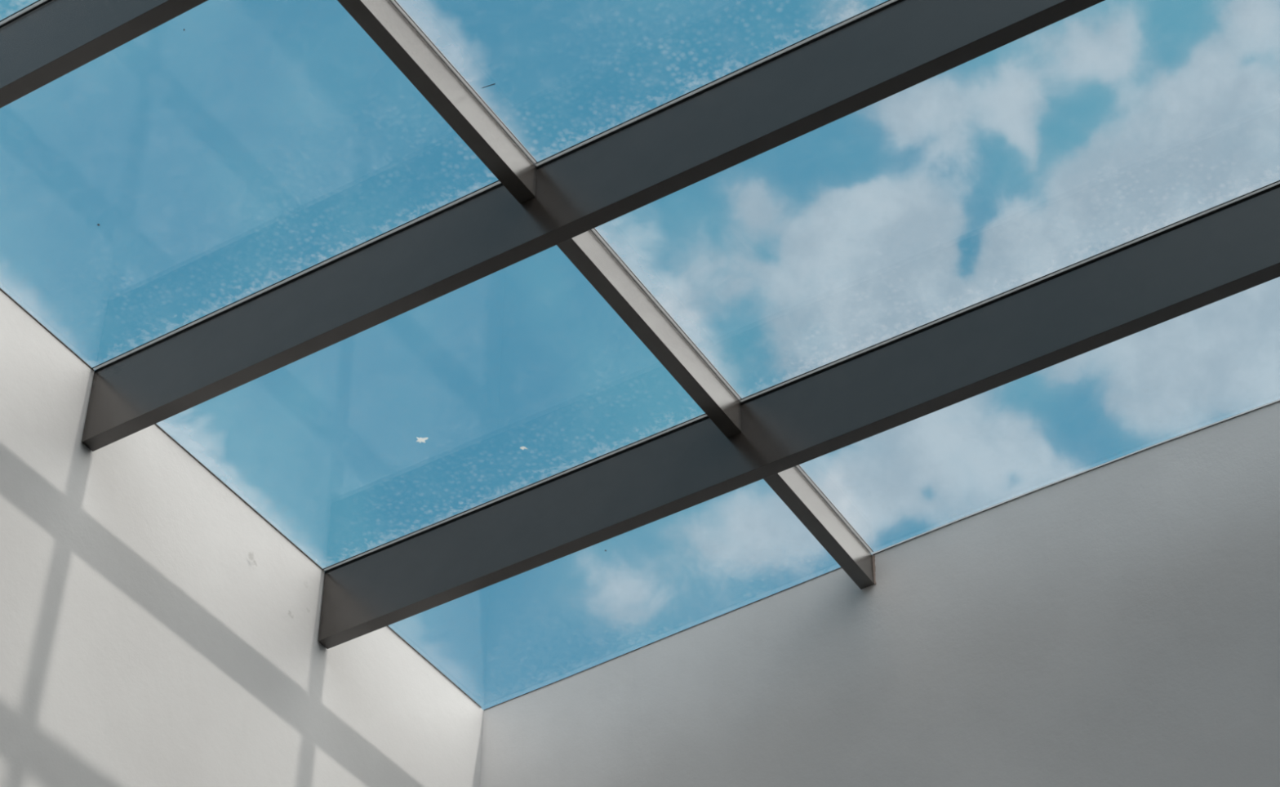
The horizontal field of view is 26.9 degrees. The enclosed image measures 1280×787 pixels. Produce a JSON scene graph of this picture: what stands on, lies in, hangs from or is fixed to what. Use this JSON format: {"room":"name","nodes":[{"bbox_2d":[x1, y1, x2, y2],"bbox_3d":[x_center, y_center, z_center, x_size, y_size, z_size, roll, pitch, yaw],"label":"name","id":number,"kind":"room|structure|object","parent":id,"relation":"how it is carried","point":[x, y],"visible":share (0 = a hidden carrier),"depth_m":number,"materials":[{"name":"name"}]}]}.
{"room":"skylit atrium","nodes":[
{"label":"skylit atrium","id":0,"kind":"room"},
{"bbox_2d":[0,289,483,786],"bbox_3d":[-3.163,1.473,4.945,0.300,7.650,9.800,-22,-47,23],"label":"wall","id":1,"kind":"structure","parent":0,"point":[157,630],"depth_m":8.78,"materials":[{"name":"white paint"}]},
{"bbox_2d":[0,0,208,108],"bbox_3d":[0.389,-1.878,6.715,6.776,0.336,0.057,-22,-47,23],"label":"steel beam","id":2,"kind":"structure","parent":1,"relation":"attached to","point":[52,39],"depth_m":7.55,"materials":[{"name":"grey metal"}]},
{"bbox_2d":[0,0,47,25],"bbox_3d":[-2.101,-1.472,7.398,1.768,0.014,1.284,-22,-47,23],"label":"glass pane","id":3,"kind":"object","parent":2,"relation":"on","point":[39,2],"visible":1,"depth_m":7.79,"materials":[{"name":"clear glass"}]},
{"bbox_2d":[0,28,501,370],"bbox_3d":[-1.422,-0.734,8.213,1.768,0.017,1.284,-22,-47,23],"label":"glass pane","id":4,"kind":"object","parent":2,"relation":"attached to","point":[497,182],"visible":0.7,"depth_m":8.62,"materials":[{"name":"clear glass"}]},
{"bbox_2d":[81,0,1105,451],"bbox_3d":[1.071,-1.140,7.529,6.770,0.336,0.057,-22,-47,23],"label":"steel beam","id":5,"kind":"structure","parent":1,"relation":"attached to","point":[899,46],"depth_m":8.07,"materials":[{"name":"grey metal"}]},
{"bbox_2d":[337,0,536,203],"bbox_3d":[-0.667,-1.003,7.827,0.056,0.166,1.234,-22,-47,23],"label":"bar","id":6,"kind":"object","parent":5,"relation":"attached to","point":[386,25],"visible":1,"depth_m":7.89,"materials":[{"name":"beige metal"}]},
{"bbox_2d":[390,0,897,166],"bbox_3d":[0.397,-1.487,7.379,2.492,0.016,1.284,-22,-47,23],"label":"glass pane","id":7,"kind":"object","parent":5,"relation":"attached to","point":[885,3],"visible":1,"depth_m":7.98,"materials":[{"name":"clear glass"}]},
{"bbox_2d":[318,180,1279,648],"bbox_3d":[1.738,-0.415,8.328,6.770,0.336,0.057,-22,-47,23],"label":"steel beam","id":8,"kind":"structure","parent":1,"relation":"attached to","point":[1233,248],"depth_m":8.80,"materials":[{"name":"grey metal"}]},
{"bbox_2d":[155,413,706,571],"bbox_3d":[-0.749,-0.002,9.021,1.768,0.017,1.261,-22,-47,23],"label":"glass pane","id":9,"kind":"object","parent":8,"relation":"attached to","point":[695,419],"visible":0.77,"depth_m":9.38,"materials":[{"name":"clear glass"}]},
{"bbox_2d":[386,549,841,710],"bbox_3d":[-0.138,0.669,9.761,1.758,0.017,1.068,-22,-47,23],"label":"glass pane","id":10,"kind":"object","parent":8,"relation":"attached to","point":[605,549],"visible":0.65,"depth_m":10.07,"materials":[{"name":"clear glass"}]},
{"bbox_2d":[556,227,741,437],"bbox_3d":[0.002,-0.269,8.636,0.056,0.166,1.210,-22,-47,23],"label":"bar","id":11,"kind":"object","parent":8,"relation":"attached to","point":[587,252],"visible":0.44,"depth_m":8.64,"materials":[{"name":"beige metal"}]},
{"bbox_2d":[763,466,875,589],"bbox_3d":[0.582,0.371,9.343,0.065,0.166,0.905,-22,-47,23],"label":"bar","id":12,"kind":"object","parent":8,"relation":"attached to","point":[790,485],"visible":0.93,"depth_m":9.38,"materials":[{"name":"beige metal"}]},
{"bbox_2d":[591,180,1279,402],"bbox_3d":[1.069,-0.754,8.186,2.492,0.014,1.261,-22,-47,23],"label":"glass pane","id":13,"kind":"object","parent":8,"relation":"attached to","point":[1276,183],"visible":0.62,"depth_m":8.66,"materials":[{"name":"clear glass"}]},
{"bbox_2d":[796,399,1279,555],"bbox_3d":[1.677,-0.081,8.929,2.492,0.014,1.068,-22,-47,23],"label":"glass pane","id":14,"kind":"object","parent":8,"relation":"attached to","point":[798,467],"visible":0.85,"depth_m":9.37,"materials":[{"name":"clear glass"}]},
{"bbox_2d":[480,401,1279,786],"bbox_3d":[2.481,2.921,6.537,7.058,7.650,0.507,-22,-47,23],"label":"wall","id":15,"kind":"structure","parent":0,"point":[1117,624],"depth_m":9.12,"materials":[{"name":"paint"}]}
]}

